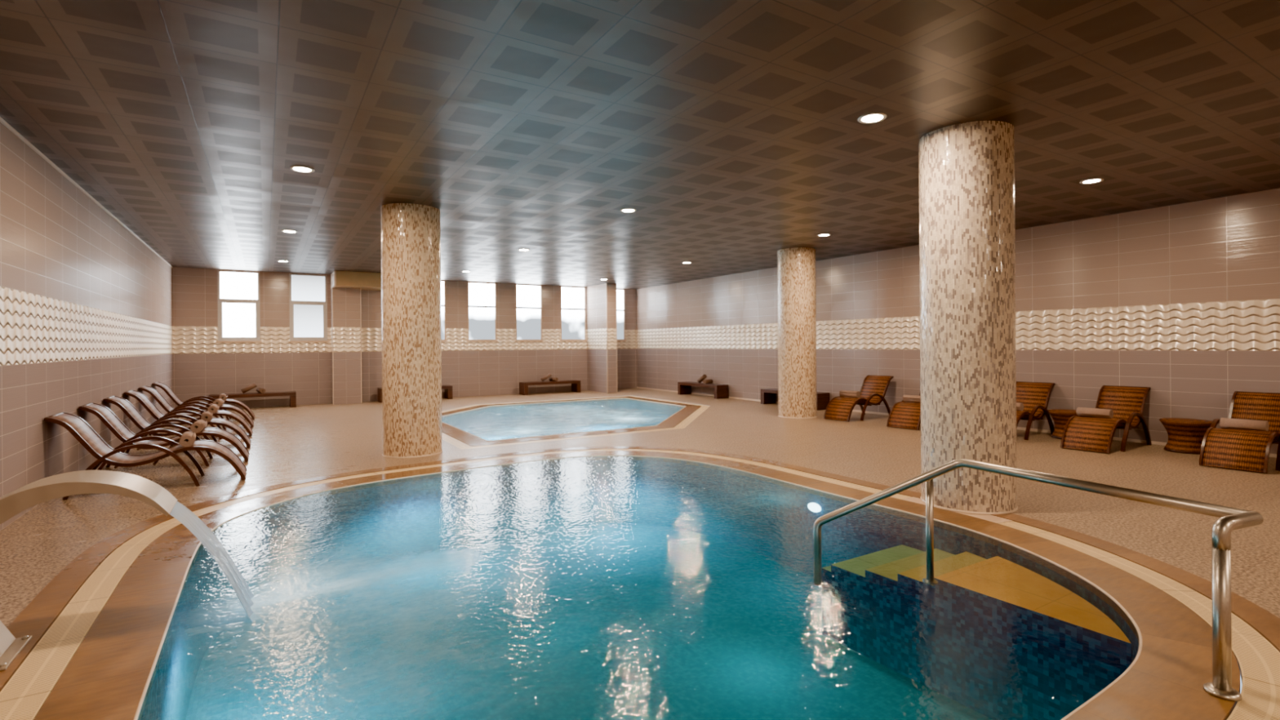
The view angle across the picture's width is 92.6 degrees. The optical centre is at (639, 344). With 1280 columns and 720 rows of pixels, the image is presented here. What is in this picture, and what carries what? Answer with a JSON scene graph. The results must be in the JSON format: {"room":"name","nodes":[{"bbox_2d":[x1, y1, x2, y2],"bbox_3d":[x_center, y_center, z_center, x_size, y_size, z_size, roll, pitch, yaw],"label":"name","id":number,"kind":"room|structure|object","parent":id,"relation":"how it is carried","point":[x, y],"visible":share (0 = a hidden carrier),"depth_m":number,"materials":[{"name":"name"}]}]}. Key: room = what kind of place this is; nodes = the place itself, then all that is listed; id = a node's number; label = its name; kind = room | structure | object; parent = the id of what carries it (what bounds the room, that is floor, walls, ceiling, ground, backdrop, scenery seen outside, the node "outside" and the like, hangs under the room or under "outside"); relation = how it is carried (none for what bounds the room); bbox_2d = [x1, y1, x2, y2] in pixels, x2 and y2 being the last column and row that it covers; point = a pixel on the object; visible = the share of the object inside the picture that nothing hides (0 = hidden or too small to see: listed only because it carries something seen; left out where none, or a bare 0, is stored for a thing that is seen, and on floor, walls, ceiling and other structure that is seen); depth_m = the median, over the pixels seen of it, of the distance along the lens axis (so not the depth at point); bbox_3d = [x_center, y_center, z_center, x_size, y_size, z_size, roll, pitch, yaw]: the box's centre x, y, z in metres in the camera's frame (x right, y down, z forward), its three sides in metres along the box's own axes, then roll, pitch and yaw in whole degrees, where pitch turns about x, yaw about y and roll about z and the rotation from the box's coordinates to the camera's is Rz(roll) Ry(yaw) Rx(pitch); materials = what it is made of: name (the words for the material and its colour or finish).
{"room":"indoor swimming pool","nodes":[
{"label":"indoor swimming pool","id":0,"kind":"room"},
{"bbox_2d":[0,122,173,530],"bbox_3d":[-5.254,-0.187,4.826,0.001,3.570,24.120,0,0,-32],"label":"wall","id":1,"kind":"structure","parent":0,"point":[86,306],"depth_m":6.92,"materials":[{"name":"tile"}]},
{"bbox_2d":[0,116,173,268],"bbox_3d":[-5.259,-1.958,4.831,0.018,0.028,24.120,0,0,-32],"label":"trim","id":2,"kind":"structure","parent":1,"relation":"attached to","point":[4,122],"depth_m":7.06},
{"bbox_2d":[172,266,636,410],"bbox_3d":[-5.870,-0.182,18.665,13.415,3.570,0.120,0,0,-32],"label":"wall","id":3,"kind":"structure","parent":0,"point":[202,366],"depth_m":16.93,"materials":[{"name":"tile"}]},
{"bbox_2d":[216,270,262,342],"bbox_3d":[-10.396,-0.989,15.853,0.980,1.850,0.090,0,0,-32],"label":"window","id":4,"kind":"structure","parent":3,"relation":"in","point":[237,291],"depth_m":15.86,"materials":[{"name":"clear glass"}]},
{"bbox_2d":[288,273,328,342],"bbox_3d":[-9.044,-0.999,16.682,0.970,1.850,0.090,0,0,-32],"label":"window","id":5,"kind":"structure","parent":3,"relation":"in","point":[308,293],"depth_m":16.70,"materials":[{"name":"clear glass"}]},
{"bbox_2d":[440,280,447,342],"bbox_3d":[-6.304,-1.019,18.362,0.960,1.850,0.090,0,0,-32],"label":"window","id":6,"kind":"structure","parent":3,"relation":"in","point":[442,282],"depth_m":18.58,"materials":[{"name":"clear glass"}]},
{"bbox_2d":[466,281,497,342],"bbox_3d":[-4.957,-1.029,19.188,0.960,1.850,0.090,0,0,-32],"label":"window","id":7,"kind":"structure","parent":3,"relation":"in","point":[482,296],"depth_m":19.21,"materials":[{"name":"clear glass"}]},
{"bbox_2d":[515,284,543,341],"bbox_3d":[-3.635,-1.038,19.998,0.960,1.850,0.090,0,0,-32],"label":"window","id":8,"kind":"structure","parent":3,"relation":"in","point":[528,297],"depth_m":20.02,"materials":[{"name":"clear glass"}]},
{"bbox_2d":[560,286,586,341],"bbox_3d":[-2.276,-1.048,20.832,0.990,1.850,0.090,0,0,-32],"label":"window","id":9,"kind":"structure","parent":3,"relation":"in","point":[573,323],"depth_m":20.85,"materials":[{"name":"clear glass"}]},
{"bbox_2d":[616,288,626,341],"bbox_3d":[-0.933,-1.058,21.655,0.960,1.850,0.090,0,0,-32],"label":"window","id":10,"kind":"structure","parent":3,"relation":"in","point":[620,292],"depth_m":21.83,"materials":[{"name":"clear glass"}]},
{"bbox_2d":[0,0,1279,288],"bbox_3d":[0.451,-2.013,8.332,13.415,0.001,24.120,0,0,-32],"label":"ceiling","id":11,"kind":"structure","parent":0,"point":[732,131],"depth_m":5.34,"materials":[{"name":"metal"}]},
{"bbox_2d":[281,230,297,233],"bbox_3d":[-6.065,-1.961,10.577,0.244,0.010,0.244,0,0,-32],"label":"recessed light","id":12,"kind":"object","parent":11,"relation":"in","point":[284,231],"visible":1,"depth_m":10.56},
{"bbox_2d":[289,165,314,173],"bbox_3d":[-3.807,-1.977,6.894,0.244,0.010,0.244,0,0,-32],"label":"recessed light","id":13,"kind":"object","parent":11,"relation":"in","point":[298,168],"visible":1,"depth_m":6.88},
{"bbox_2d":[330,271,381,290],"bbox_3d":[-7.689,-1.754,16.877,1.445,0.400,1.040,0,0,-32],"label":"ceiling bulkhead","id":14,"kind":"object","parent":11,"relation":"attached to","point":[346,279],"visible":0.75,"depth_m":16.41,"materials":[{"name":"beige paint"}]},
{"bbox_2d":[518,248,529,251],"bbox_3d":[-2.434,-1.987,12.804,0.244,0.010,0.244,0,0,-32],"label":"recessed light","id":15,"kind":"object","parent":11,"relation":"in","point":[522,250],"visible":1,"depth_m":12.82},
{"bbox_2d":[620,208,636,212],"bbox_3d":[-0.176,-2.004,9.121,0.244,0.010,0.244,0,0,-32],"label":"recessed light","id":16,"kind":"object","parent":11,"relation":"in","point":[621,210],"visible":1,"depth_m":9.11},
{"bbox_2d":[817,233,831,236],"bbox_3d":[3.405,-2.030,11.316,0.244,0.010,0.244,0,0,-32],"label":"recessed light","id":17,"kind":"object","parent":11,"relation":"in","point":[824,234],"visible":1,"depth_m":11.33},
{"bbox_2d":[857,112,886,124],"bbox_3d":[2.072,-2.020,5.455,0.244,0.010,0.244,0,0,-32],"label":"recessed light","id":18,"kind":"object","parent":11,"relation":"in","point":[873,118],"visible":1,"depth_m":5.45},
{"bbox_2d":[1080,177,1103,184],"bbox_3d":[5.652,-2.046,7.650,0.244,0.010,0.244,0,0,-32],"label":"recessed light","id":19,"kind":"object","parent":11,"relation":"in","point":[1094,180],"visible":1,"depth_m":7.66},
{"bbox_2d":[0,387,1279,627],"bbox_3d":[0.477,1.557,8.332,13.415,0.001,24.120,0,0,-32],"label":"floor","id":20,"kind":"structure","parent":0,"point":[288,444],"depth_m":7.53,"materials":[{"name":"tile"}]},
{"bbox_2d":[44,412,247,500],"bbox_3d":[-5.526,1.174,6.976,1.738,0.868,0.695,0,0,-32],"label":"sun lounger","id":21,"kind":"object","parent":20,"relation":"on","point":[77,426],"visible":0.88,"depth_m":6.82,"materials":[{"name":"brown wood"}]},
{"bbox_2d":[179,431,195,447],"bbox_3d":[-5.273,1.099,7.132,0.141,0.131,0.420,0,0,-34],"label":"rolled towel","id":22,"kind":"object","parent":21,"relation":"on","point":[188,438],"visible":1,"depth_m":6.98,"materials":[{"name":"beige fabric"}]},
{"bbox_2d":[78,402,249,470],"bbox_3d":[-6.237,1.179,8.136,1.738,0.868,0.695,0,0,-32],"label":"sun lounger","id":23,"kind":"object","parent":20,"relation":"on","point":[105,415],"visible":0.71,"depth_m":8.00,"materials":[{"name":"brown wood"}]},
{"bbox_2d":[190,419,207,432],"bbox_3d":[-5.999,1.103,8.316,0.142,0.132,0.420,0,0,-29],"label":"rolled towel","id":24,"kind":"object","parent":23,"relation":"on","point":[197,427],"visible":1,"depth_m":8.15,"materials":[{"name":"beige fabric"}]},
{"bbox_2d":[102,395,251,453],"bbox_3d":[-6.932,1.184,9.269,1.738,0.868,0.695,0,0,-32],"label":"sun lounger","id":25,"kind":"object","parent":20,"relation":"on","point":[124,405],"visible":0.61,"depth_m":9.10,"materials":[{"name":"brown wood"}]},
{"bbox_2d":[200,411,212,422],"bbox_3d":[-6.679,1.109,9.425,0.142,0.133,0.420,0,0,-35],"label":"rolled towel","id":26,"kind":"object","parent":25,"relation":"on","point":[206,415],"visible":0.98,"depth_m":9.27,"materials":[{"name":"beige fabric"}]},
{"bbox_2d":[123,390,253,439],"bbox_3d":[-7.690,1.189,10.505,1.738,0.868,0.695,0,0,-32],"label":"sun lounger","id":27,"kind":"object","parent":20,"relation":"on","point":[141,397],"visible":0.68,"depth_m":10.34,"materials":[{"name":"brown wood"}]},
{"bbox_2d":[207,404,219,413],"bbox_3d":[-7.426,1.114,10.644,0.143,0.133,0.420,0,0,-32],"label":"rolled towel","id":28,"kind":"object","parent":27,"relation":"on","point":[213,408],"visible":0.97,"depth_m":10.48,"materials":[{"name":"beige fabric"}]},
{"bbox_2d":[138,386,253,435],"bbox_3d":[-8.390,1.194,11.648,1.738,0.868,0.695,0,0,-32],"label":"sun lounger","id":29,"kind":"object","parent":20,"relation":"on","point":[155,393],"visible":0.68,"depth_m":11.50,"materials":[{"name":"brown wood"}]},
{"bbox_2d":[213,398,224,406],"bbox_3d":[-8.147,1.119,11.820,0.143,0.134,0.420,0,0,-29],"label":"rolled towel","id":30,"kind":"object","parent":29,"relation":"on","point":[219,402],"visible":0.88,"depth_m":11.65,"materials":[{"name":"beige fabric"}]},
{"bbox_2d":[151,382,254,424],"bbox_3d":[-9.190,1.200,12.952,1.738,0.868,0.695,0,0,-32],"label":"sun lounger","id":31,"kind":"object","parent":20,"relation":"on","point":[167,390],"visible":0.73,"depth_m":12.81,"materials":[{"name":"brown wood"}]},
{"bbox_2d":[218,393,227,400],"bbox_3d":[-8.937,1.125,13.108,0.144,0.134,0.420,0,0,-33],"label":"rolled towel","id":32,"kind":"object","parent":31,"relation":"on","point":[222,395],"visible":0.9,"depth_m":12.95,"materials":[{"name":"beige fabric"}]},
{"bbox_2d":[208,391,296,407],"bbox_3d":[-9.910,1.437,15.683,1.880,0.390,0.450,0,0,-32],"label":"wooden bench","id":33,"kind":"object","parent":20,"relation":"on","point":[292,394],"visible":0.66,"depth_m":15.65,"materials":[{"name":"brown wood"}]},
{"bbox_2d":[240,382,257,393],"bbox_3d":[-9.963,1.100,15.570,0.355,0.273,0.129,0,0,-32],"label":"rolled towel","id":34,"kind":"object","parent":33,"relation":"on","point":[253,385],"visible":1,"depth_m":15.53,"materials":[{"name":"beige fabric"}]},
{"bbox_2d":[256,387,265,393],"bbox_3d":[-9.750,1.173,15.716,0.340,0.122,0.131,0,0,44],"label":"rolled towel","id":35,"kind":"object","parent":33,"relation":"on","point":[259,389],"visible":1,"depth_m":15.62,"materials":[{"name":"beige fabric"}]},
{"bbox_2d":[330,287,361,404],"bbox_3d":[-8.138,-0.166,16.925,0.718,3.570,0.476,0,0,-32],"label":"pier","id":36,"kind":"object","parent":20,"relation":"on","point":[345,303],"visible":0.81,"depth_m":16.72,"materials":[{"name":"tile"}]},
{"bbox_2d":[380,203,442,457],"bbox_3d":[-3.348,-0.201,8.974,0.832,3.570,0.832,0,0,-32],"label":"column","id":37,"kind":"structure","parent":20,"relation":"on","point":[411,319],"depth_m":8.62,"materials":[{"name":"beige tile"}]},
{"bbox_2d":[377,385,452,402],"bbox_3d":[-6.517,1.413,17.763,2.000,0.390,0.450,0,0,-32],"label":"wooden bench","id":38,"kind":"object","parent":20,"relation":"on","point":[447,388],"visible":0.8,"depth_m":18.04,"materials":[{"name":"brown wood"}]},
{"bbox_2d":[519,380,580,395],"bbox_3d":[-2.924,1.386,19.966,1.970,0.390,0.450,0,0,-32],"label":"wooden bench","id":39,"kind":"object","parent":20,"relation":"on","point":[575,384],"visible":1,"depth_m":19.76,"materials":[{"name":"brown wood"}]},
{"bbox_2d":[541,373,551,381],"bbox_3d":[-3.041,1.049,19.814,0.355,0.273,0.129,0,0,-32],"label":"rolled towel","id":40,"kind":"object","parent":39,"relation":"on","point":[545,377],"visible":1,"depth_m":19.77,"materials":[{"name":"brown fabric"}]},
{"bbox_2d":[548,377,558,381],"bbox_3d":[-2.827,1.123,19.961,0.340,0.122,0.131,0,0,44],"label":"rolled towel","id":41,"kind":"object","parent":39,"relation":"on","point":[551,379],"visible":1,"depth_m":19.89,"materials":[{"name":"beige fabric"}]},
{"bbox_2d":[441,395,710,449],"bbox_3d":[-1.471,1.867,14.034,7.090,0.608,6.910,0,0,-32],"label":"pool","id":42,"kind":"object","parent":20,"relation":"in","point":[462,439],"visible":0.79,"depth_m":15.21,"materials":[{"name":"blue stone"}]},
{"bbox_2d":[441,399,682,440],"bbox_3d":[-1.470,1.877,14.034,5.940,0.588,5.760,0,0,-32],"label":"basin","id":43,"kind":"object","parent":42,"relation":"in","point":[676,418],"depth_m":16.08,"materials":[{"name":"blue liquid"}]},
{"bbox_2d":[441,398,684,440],"bbox_3d":[-1.470,1.884,14.034,5.946,0.613,5.766,0,0,-32],"label":"water","id":44,"kind":"object","parent":42,"relation":"in","point":[631,419],"visible":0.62,"depth_m":13.55,"materials":[{"name":"liquid"}]},
{"bbox_2d":[586,283,617,393],"bbox_3d":[-1.291,-0.216,20.566,0.378,3.570,1.426,0,0,-32],"label":"pier","id":45,"kind":"object","parent":20,"relation":"on","point":[602,315],"visible":1,"depth_m":20.14,"materials":[{"name":"tile"}]},
{"bbox_2d":[0,446,1279,719],"bbox_3d":[-0.417,2.037,5.053,7.127,0.952,8.184,0,0,-32],"label":"swimming pool","id":46,"kind":"object","parent":20,"relation":"in","point":[661,589],"visible":0.94,"depth_m":4.90,"materials":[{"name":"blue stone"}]},
{"bbox_2d":[0,470,177,671],"bbox_3d":[-3.057,1.149,3.223,0.959,0.898,0.400,0,0,-32],"label":"spout","id":47,"kind":"object","parent":46,"relation":"on","point":[82,482],"visible":1,"depth_m":3.19,"materials":[{"name":"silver metal"}]},
{"bbox_2d":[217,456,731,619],"bbox_3d":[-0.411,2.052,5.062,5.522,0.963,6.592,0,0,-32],"label":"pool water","id":48,"kind":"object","parent":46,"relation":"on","point":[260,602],"visible":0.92,"depth_m":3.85,"materials":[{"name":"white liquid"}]},
{"bbox_2d":[169,501,254,623],"bbox_3d":[-2.484,1.259,3.576,0.387,0.672,0.435,0,0,-32],"label":"water","id":49,"kind":"object","parent":48,"relation":"on","point":[183,514],"visible":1,"depth_m":3.58,"materials":[{"name":"liquid"}]},
{"bbox_2d":[807,502,821,512],"bbox_3d":[1.858,1.736,6.527,0.030,0.094,0.170,0,0,-32],"label":"lamp","id":50,"kind":"object","parent":46,"relation":"attached to","point":[812,507],"depth_m":6.51,"materials":[{"name":"white glass"}]},
{"bbox_2d":[813,458,1263,701],"bbox_3d":[2.154,1.286,3.759,0.534,1.036,2.390,0,0,-32],"label":"pool handrail","id":51,"kind":"object","parent":46,"relation":"on","point":[1229,519],"visible":1,"depth_m":3.05,"materials":[{"name":"metal"}]},
{"bbox_2d":[677,381,728,399],"bbox_3d":[1.870,1.351,18.413,0.420,0.390,1.950,0,0,-32],"label":"wooden bench","id":52,"kind":"object","parent":20,"relation":"on","point":[721,391],"visible":0.99,"depth_m":18.00,"materials":[{"name":"brown wood"}]},
{"bbox_2d":[697,373,706,382],"bbox_3d":[1.864,1.014,18.372,0.129,0.273,0.355,0,0,-32],"label":"rolled towel","id":53,"kind":"object","parent":52,"relation":"on","point":[704,376],"visible":0.99,"depth_m":18.30,"materials":[{"name":"brown fabric"}]},
{"bbox_2d":[702,379,712,383],"bbox_3d":[2.011,1.087,18.159,0.131,0.122,0.340,0,0,44],"label":"rolled towel","id":54,"kind":"object","parent":52,"relation":"on","point":[704,381],"visible":1,"depth_m":18.07,"materials":[{"name":"beige fabric"}]},
{"bbox_2d":[760,388,830,410],"bbox_3d":[3.825,1.337,15.224,0.420,0.390,1.930,0,0,-32],"label":"wooden bench","id":55,"kind":"object","parent":20,"relation":"on","point":[767,395],"visible":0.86,"depth_m":15.48,"materials":[{"name":"brown wood"}]},
{"bbox_2d":[777,247,817,418],"bbox_3d":[3.377,-0.250,13.162,0.812,3.570,0.812,0,0,-32],"label":"column","id":56,"kind":"structure","parent":20,"relation":"on","point":[796,266],"depth_m":12.81,"materials":[{"name":"beige tile"}]},
{"bbox_2d":[823,374,893,421],"bbox_3d":[4.580,1.099,12.782,1.538,0.868,0.695,0,0,-34],"label":"sun lounger","id":57,"kind":"object","parent":20,"relation":"on","point":[873,388],"visible":0.94,"depth_m":12.66,"materials":[{"name":"brown wood"}]},
{"bbox_2d":[839,390,860,398],"bbox_3d":[4.354,1.021,12.688,0.134,0.138,0.420,0,0,-34],"label":"rolled towel","id":58,"kind":"object","parent":57,"relation":"on","point":[846,393],"visible":1,"depth_m":12.63,"materials":[{"name":"beige fabric"}]},
{"bbox_2d":[886,393,920,430],"bbox_3d":[5.353,1.094,11.570,1.538,0.868,0.695,0,0,-38],"label":"sun lounger","id":59,"kind":"object","parent":20,"relation":"on","point":[903,415],"visible":0.34,"depth_m":11.19,"materials":[{"name":"brown wood"}]},
{"bbox_2d":[902,395,920,403],"bbox_3d":[5.149,1.015,11.434,0.143,0.137,0.420,0,0,-38],"label":"rolled towel","id":60,"kind":"object","parent":59,"relation":"on","point":[907,398],"visible":0.66,"depth_m":11.43,"materials":[{"name":"beige fabric"}]},
{"bbox_2d":[918,120,1017,514],"bbox_3d":[3.176,-0.248,5.952,0.832,3.570,0.832,0,0,-32],"label":"column","id":61,"kind":"structure","parent":20,"relation":"on","point":[967,251],"depth_m":5.60,"materials":[{"name":"beige tile"}]},
{"bbox_2d":[1016,381,1054,439],"bbox_3d":[6.263,1.087,10.210,1.538,0.868,0.695,0,0,-35],"label":"sun lounger","id":62,"kind":"object","parent":20,"relation":"on","point":[1034,396],"visible":0.44,"depth_m":10.36,"materials":[{"name":"brown wood"}]},
{"bbox_2d":[1016,402,1023,411],"bbox_3d":[6.060,1.008,10.069,0.144,0.135,0.420,0,0,-35],"label":"rolled towel","id":63,"kind":"object","parent":62,"relation":"on","point":[1020,406],"visible":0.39,"depth_m":9.89,"materials":[{"name":"beige fabric"}]},
{"bbox_2d":[1047,408,1088,439],"bbox_3d":[6.958,1.289,9.902,0.594,0.441,0.594,0,0,-32],"label":"table","id":64,"kind":"object","parent":20,"relation":"on","point":[1060,417],"visible":0.48,"depth_m":9.83,"materials":[{"name":"wicker"}]},
{"bbox_2d":[1060,385,1151,453],"bbox_3d":[6.956,1.082,9.119,1.538,0.868,0.695,0,0,-33],"label":"sun lounger","id":65,"kind":"object","parent":20,"relation":"on","point":[1127,403],"visible":0.91,"depth_m":8.96,"materials":[{"name":"brown wicker"}]},
{"bbox_2d":[1075,407,1113,418],"bbox_3d":[6.716,1.003,9.034,0.143,0.133,0.420,0,0,-33],"label":"rolled towel","id":66,"kind":"object","parent":65,"relation":"on","point":[1080,411],"visible":1,"depth_m":8.98,"materials":[{"name":"beige fabric"}]},
{"bbox_2d":[1159,417,1212,454],"bbox_3d":[7.723,1.283,8.636,0.594,0.441,0.594,0,0,-32],"label":"table","id":67,"kind":"object","parent":20,"relation":"on","point":[1186,436],"visible":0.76,"depth_m":8.49,"materials":[{"name":"wicker"}]},
{"bbox_2d":[1198,391,1279,473],"bbox_3d":[7.763,1.076,7.784,1.538,0.868,0.695,0,0,-33],"label":"sun lounger","id":68,"kind":"object","parent":20,"relation":"on","point":[1226,448],"visible":0.94,"depth_m":7.57,"materials":[{"name":"wicker"}]},
{"bbox_2d":[1219,417,1269,431],"bbox_3d":[7.556,0.997,7.649,0.141,0.131,0.420,0,0,-33],"label":"rolled towel","id":69,"kind":"object","parent":68,"relation":"on","point":[1225,423],"visible":1,"depth_m":7.60,"materials":[{"name":"beige fabric"}]},
{"bbox_2d":[635,188,1279,453],"bbox_3d":[6.182,-0.270,11.838,0.001,3.570,24.120,0,0,-32],"label":"wall","id":70,"kind":"structure","parent":0,"point":[1181,302],"depth_m":10.06,"materials":[{"name":"tile"}]},
{"bbox_2d":[636,386,1276,457],"bbox_3d":[6.190,1.492,11.835,0.012,0.045,24.120,0,0,-32],"label":"baseboard","id":71,"kind":"structure","parent":70,"relation":"attached to","point":[750,399],"depth_m":10.88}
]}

